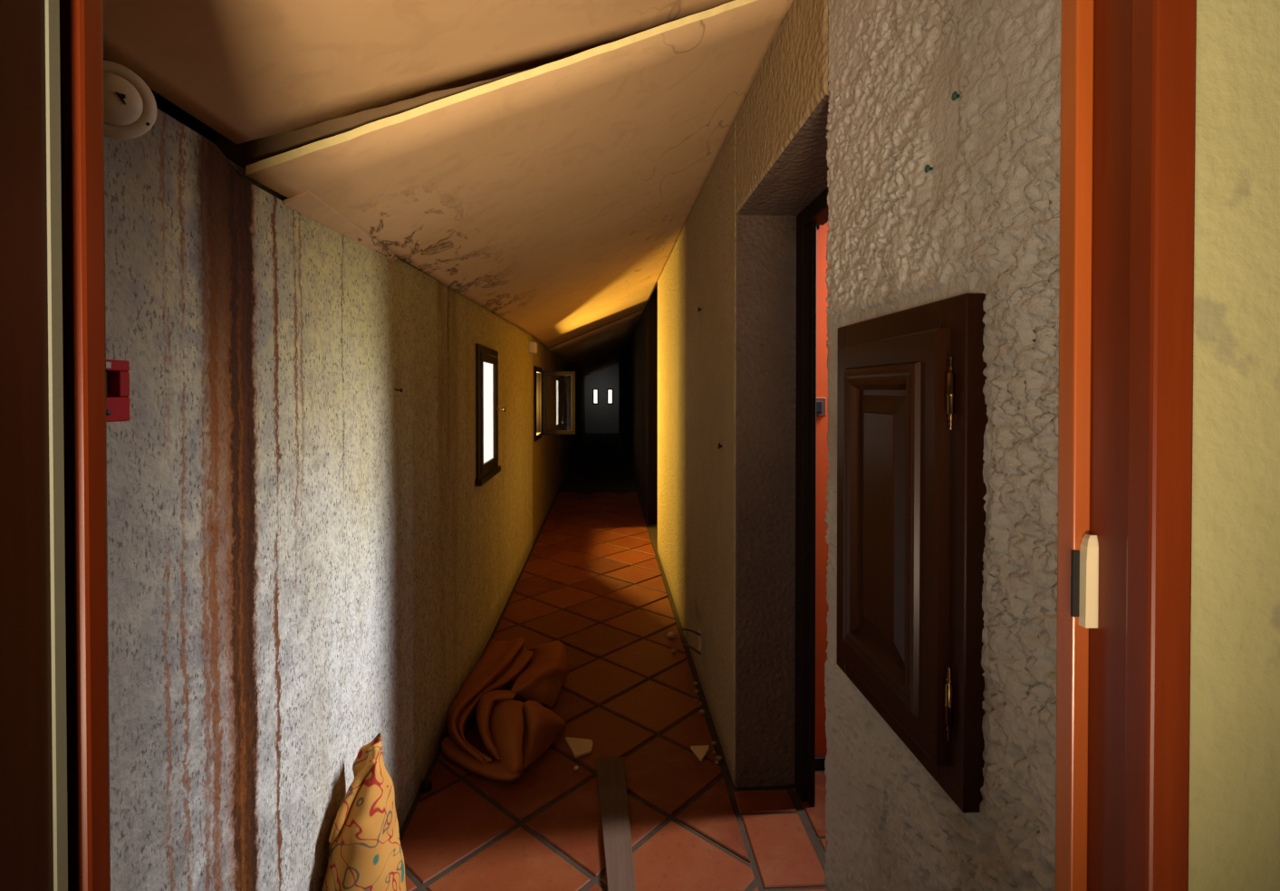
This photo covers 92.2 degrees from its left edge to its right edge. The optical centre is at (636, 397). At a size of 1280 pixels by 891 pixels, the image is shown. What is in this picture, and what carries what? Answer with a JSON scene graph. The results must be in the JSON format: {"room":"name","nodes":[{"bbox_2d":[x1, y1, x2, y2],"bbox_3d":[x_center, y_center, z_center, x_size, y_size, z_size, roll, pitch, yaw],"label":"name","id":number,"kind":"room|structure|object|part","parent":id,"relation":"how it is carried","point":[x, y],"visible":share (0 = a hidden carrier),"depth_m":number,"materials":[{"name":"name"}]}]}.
{"room":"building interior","nodes":[
{"label":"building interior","id":0,"kind":"room"},
{"bbox_2d":[103,57,522,330],"bbox_3d":[-1.312,-1.022,9.705,0.060,0.960,24.860,0,1,-3],"label":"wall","id":1,"kind":"structure","parent":0,"point":[163,104],"depth_m":1.15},
{"bbox_2d":[104,107,585,890],"bbox_3d":[-1.353,0.357,11.305,0.140,2.050,21.690,0,1,-3],"label":"wall","id":2,"kind":"structure","parent":0,"point":[308,563],"depth_m":1.32,"materials":[{"name":"paint"}]},
{"bbox_2d":[105,359,129,422],"bbox_3d":[-0.719,-0.009,0.804,0.045,0.083,0.091,0,1,-3],"label":"fire alarm","id":3,"kind":"object","parent":2,"relation":"attached to","point":[117,374],"visible":0.3,"depth_m":0.83,"materials":[{"name":"red plastic"}]},
{"bbox_3d":[-0.712,-0.018,0.802,0.004,0.032,0.053,0,1,-3],"label":"break glass","id":4,"kind":"part","parent":3,"relation":"part of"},
{"bbox_2d":[103,59,156,139],"bbox_3d":[-0.702,-0.397,0.823,0.082,0.095,0.076,0,1,-3],"label":"fire alarm","id":5,"kind":"object","parent":2,"relation":"attached to","point":[129,106],"visible":0.61,"depth_m":0.82,"materials":[{"name":"beige plastic"}]},
{"bbox_2d":[475,344,506,486],"bbox_3d":[-0.850,0.091,3.642,0.087,0.772,0.640,0,1,-3],"label":"window","id":6,"kind":"structure","parent":2,"relation":"in","point":[485,472],"depth_m":3.42,"materials":[{"name":"brown wood"}]},
{"bbox_3d":[-0.873,0.459,3.645,0.032,0.035,0.640,0,1,-3],"label":"sill","id":7,"kind":"part","parent":6,"relation":"part of","materials":[{"name":"brown wood"}]},
{"bbox_3d":[-0.848,0.074,3.868,0.060,0.030,0.030,0,1,-3],"label":"handle","id":8,"kind":"part","parent":6,"relation":"part of","materials":[{"name":"gold metal"}]},
{"bbox_2d":[529,342,537,353],"bbox_3d":[-0.967,-0.465,5.753,0.062,0.100,0.120,0,1,-3],"label":"junction box","id":9,"kind":"object","parent":2,"relation":"attached to","point":[533,346],"visible":1,"depth_m":5.69,"materials":[{"name":"beige plastic"}]},
{"bbox_2d":[533,365,575,442],"bbox_3d":[-0.892,0.058,6.409,0.478,0.750,0.590,0,1,-3],"label":"window","id":10,"kind":"structure","parent":2,"relation":"in","point":[539,376],"depth_m":6.66,"materials":[{"name":"black wood"}]},
{"bbox_3d":[-1.073,0.058,6.397,0.116,0.750,0.585,0,1,-3],"label":"frame","id":11,"kind":"part","parent":10,"relation":"part of","materials":[{"name":"black wood"}]},
{"bbox_2d":[556,378,558,426],"bbox_3d":[-1.179,0.074,9.128,0.010,0.700,0.490,0,1,-3],"label":"window","id":12,"kind":"structure","parent":2,"relation":"in","point":[557,425],"depth_m":9.35,"materials":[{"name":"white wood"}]},
{"bbox_2d":[102,0,793,376],"bbox_3d":[-0.664,-0.967,11.318,1.360,0.883,21.706,0,1,-3],"label":"ceiling","id":13,"kind":"structure","parent":0,"point":[545,163],"depth_m":1.47,"materials":[{"name":"white paint"}]},
{"bbox_2d":[585,363,618,433],"bbox_3d":[-1.055,-0.181,22.024,1.840,2.900,0.100,0,1,-3],"label":"wall","id":14,"kind":"structure","parent":0,"point":[601,418],"depth_m":21.97,"materials":[{"name":"paint"}]},
{"bbox_2d":[592,388,598,404],"bbox_3d":[-1.472,-0.038,21.969,0.200,0.555,0.070,0,1,-3],"label":"window","id":15,"kind":"structure","parent":14,"relation":"in","point":[593,389],"depth_m":21.93,"materials":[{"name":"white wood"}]},
{"bbox_2d":[606,388,613,404],"bbox_3d":[-0.954,-0.038,21.996,0.202,0.555,0.070,0,1,-3],"label":"window","id":16,"kind":"structure","parent":14,"relation":"in","point":[608,389],"depth_m":21.96,"materials":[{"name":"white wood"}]},
{"bbox_2d":[399,433,827,890],"bbox_3d":[-0.004,1.437,9.798,4.320,0.082,24.860,0,1,-3],"label":"floor","id":17,"kind":"structure","parent":0,"point":[591,581],"depth_m":2.41,"materials":[{"name":"tile"}]},
{"bbox_2d":[321,733,406,890],"bbox_3d":[-0.688,1.192,1.568,0.170,0.573,0.261,0,1,-3],"label":"cloth","id":18,"kind":"object","parent":17,"relation":"on","point":[365,853],"visible":1,"depth_m":1.54,"materials":[{"name":"fabric"}]},
{"bbox_2d":[420,778,432,793],"bbox_3d":[-0.791,1.456,2.318,0.042,0.038,0.041,0,1,-3],"label":"bumper cover","id":19,"kind":"object","parent":17,"relation":"on","point":[426,784],"visible":1,"depth_m":2.30,"materials":[{"name":"black"}]},
{"bbox_2d":[441,638,567,782],"bbox_3d":[-0.584,1.367,3.008,0.520,0.196,1.396,0,1,-3],"label":"blanket","id":20,"kind":"object","parent":17,"relation":"on","point":[502,716],"visible":1,"depth_m":2.61,"materials":[{"name":"orange fabric"}]},
{"bbox_2d":[565,737,593,758],"bbox_3d":[-0.234,1.465,2.599,0.097,0.011,0.147,0,1,-23],"label":"shard","id":21,"kind":"object","parent":17,"relation":"on","point":[579,747],"visible":1,"depth_m":2.58},
{"bbox_2d":[596,755,635,890],"bbox_3d":[-0.063,1.466,2.104,0.111,0.019,0.793,0,1,-7],"label":"wooden plank","id":22,"kind":"object","parent":17,"relation":"on","point":[611,770],"visible":1,"depth_m":2.10,"materials":[{"name":"wood"}]},
{"bbox_2d":[666,631,676,637],"bbox_3d":[0.214,1.441,3.752,0.052,0.038,0.054,1,1,45],"label":"lump","id":23,"kind":"object","parent":17,"relation":"on","point":[671,634],"visible":1,"depth_m":3.73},
{"bbox_2d":[690,745,708,761],"bbox_3d":[0.266,1.466,2.536,0.077,0.010,0.105,0,1,-3],"label":"shard","id":24,"kind":"object","parent":17,"relation":"on","point":[700,752],"visible":1,"depth_m":2.55},
{"bbox_2d":[698,709,704,714],"bbox_3d":[0.302,1.459,2.856,0.030,0.020,0.024,0,1,-3],"label":"crumb","id":25,"kind":"object","parent":17,"relation":"on","point":[701,712],"visible":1,"depth_m":2.85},
{"bbox_2d":[715,755,722,761],"bbox_3d":[0.335,1.464,2.501,0.028,0.018,0.022,0,1,23],"label":"crumb","id":26,"kind":"object","parent":17,"relation":"on","point":[717,758],"visible":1,"depth_m":2.49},
{"bbox_2d":[815,222,829,756],"bbox_3d":[1.538,0.024,2.513,1.870,2.900,0.060,0,1,-3],"label":"wall","id":27,"kind":"structure","parent":0,"point":[822,548],"depth_m":2.44,"materials":[{"name":"orange paint"}]},
{"bbox_2d":[815,756,825,769],"bbox_3d":[1.542,1.452,2.490,1.865,0.045,0.015,0,1,-3],"label":"baseboard","id":28,"kind":"structure","parent":27,"relation":"attached to","point":[820,761],"depth_m":2.44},
{"bbox_2d":[816,397,826,416],"bbox_3d":[0.712,0.037,2.433,0.072,0.075,0.014,0,1,-3],"label":"light switch","id":29,"kind":"object","parent":27,"relation":"attached to","point":[821,402],"visible":0.57,"depth_m":2.43,"materials":[{"name":"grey plastic"}]},
{"bbox_2d":[618,0,1061,890],"bbox_3d":[0.166,-0.069,11.379,0.557,2.900,21.690,0,1,-3],"label":"wall","id":30,"kind":"structure","parent":0,"point":[985,220],"depth_m":1.15,"materials":[{"name":"paint"}]},
{"bbox_2d":[647,283,657,524],"bbox_3d":[0.401,-0.023,6.960,0.543,2.900,0.060,0,1,-3],"label":"trim","id":31,"kind":"structure","parent":30,"relation":"attached to","point":[652,362],"depth_m":6.92,"materials":[{"name":"black wood"}]},
{"bbox_2d":[681,599,704,664],"bbox_3d":[0.275,1.192,3.156,0.111,0.220,0.290,0,1,-3],"label":"socket","id":32,"kind":"object","parent":30,"relation":"attached to","point":[701,636],"visible":1,"depth_m":3.07,"materials":[{"name":"grey plastic"}]},
{"bbox_3d":[0.324,1.223,3.020,0.017,0.160,0.012,0,1,-3],"label":"plate","id":33,"kind":"part","parent":32,"relation":"part of","materials":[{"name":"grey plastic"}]},
{"bbox_2d":[794,188,828,807],"bbox_3d":[0.654,0.152,1.913,0.076,2.655,1.040,0,1,-3],"label":"door frame","id":34,"kind":"structure","parent":30,"relation":"in","point":[809,220],"depth_m":2.23,"materials":[{"name":"black wood"}]},
{"bbox_2d":[836,293,988,813],"bbox_3d":[0.416,0.201,1.017,0.064,0.677,0.441,0,1,-3],"label":"door","id":35,"kind":"structure","parent":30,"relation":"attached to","point":[912,417],"depth_m":0.88,"materials":[{"name":"brown wood"}]},
{"bbox_3d":[0.393,0.201,1.005,0.016,0.507,0.265,0,1,-3],"label":"moulding","id":36,"kind":"part","parent":35,"relation":"part of","materials":[{"name":"brown wood"}]},
{"bbox_3d":[0.397,0.201,1.005,0.008,0.437,0.195,0,1,-3],"label":"panel","id":37,"kind":"part","parent":35,"relation":"part of","materials":[{"name":"brown wood"}]},
{"bbox_3d":[0.406,0.201,1.006,0.024,0.593,0.351,0,1,-3],"label":"door","id":38,"kind":"part","parent":35,"relation":"part of","materials":[{"name":"brown wood"}]},
{"bbox_2d":[924,164,933,173],"bbox_3d":[0.442,-0.346,0.930,0.009,0.012,0.011,0,1,-3],"label":"plug","id":39,"kind":"object","parent":30,"relation":"attached to","point":[927,168],"visible":1,"depth_m":0.93,"materials":[{"name":"plastic"}]},
{"bbox_2d":[951,91,959,100],"bbox_3d":[0.446,-0.420,0.858,0.009,0.012,0.011,0,1,-3],"label":"plug","id":40,"kind":"object","parent":30,"relation":"attached to","point":[955,95],"visible":1,"depth_m":0.86,"materials":[{"name":"green plastic"}]},
{"bbox_2d":[1188,0,1279,890],"bbox_3d":[0.475,0.045,0.507,4.320,2.900,0.058,0,1,-3],"label":"wall","id":41,"kind":"structure","parent":0,"point":[1234,826],"depth_m":0.48,"materials":[{"name":"yellow paint"}]},
{"bbox_2d":[0,0,1196,890],"bbox_3d":[-0.040,0.419,0.093,0.930,2.160,0.842,0,1,-3],"label":"door frame","id":42,"kind":"structure","parent":41,"relation":"in","point":[1128,67],"depth_m":0.46,"materials":[{"name":"orange wood"}]},
{"bbox_3d":[0.376,0.152,0.510,0.014,0.076,0.008,0,1,-3],"label":"strike plate","id":43,"kind":"part","parent":42,"relation":"part of","materials":[{"name":"beige plastic"}]},
{"bbox_3d":[0.391,0.415,0.465,0.032,2.160,0.024,0,1,-3],"label":"casing","id":44,"kind":"part","parent":42,"relation":"part of","materials":[{"name":"orange wood"}]}
]}

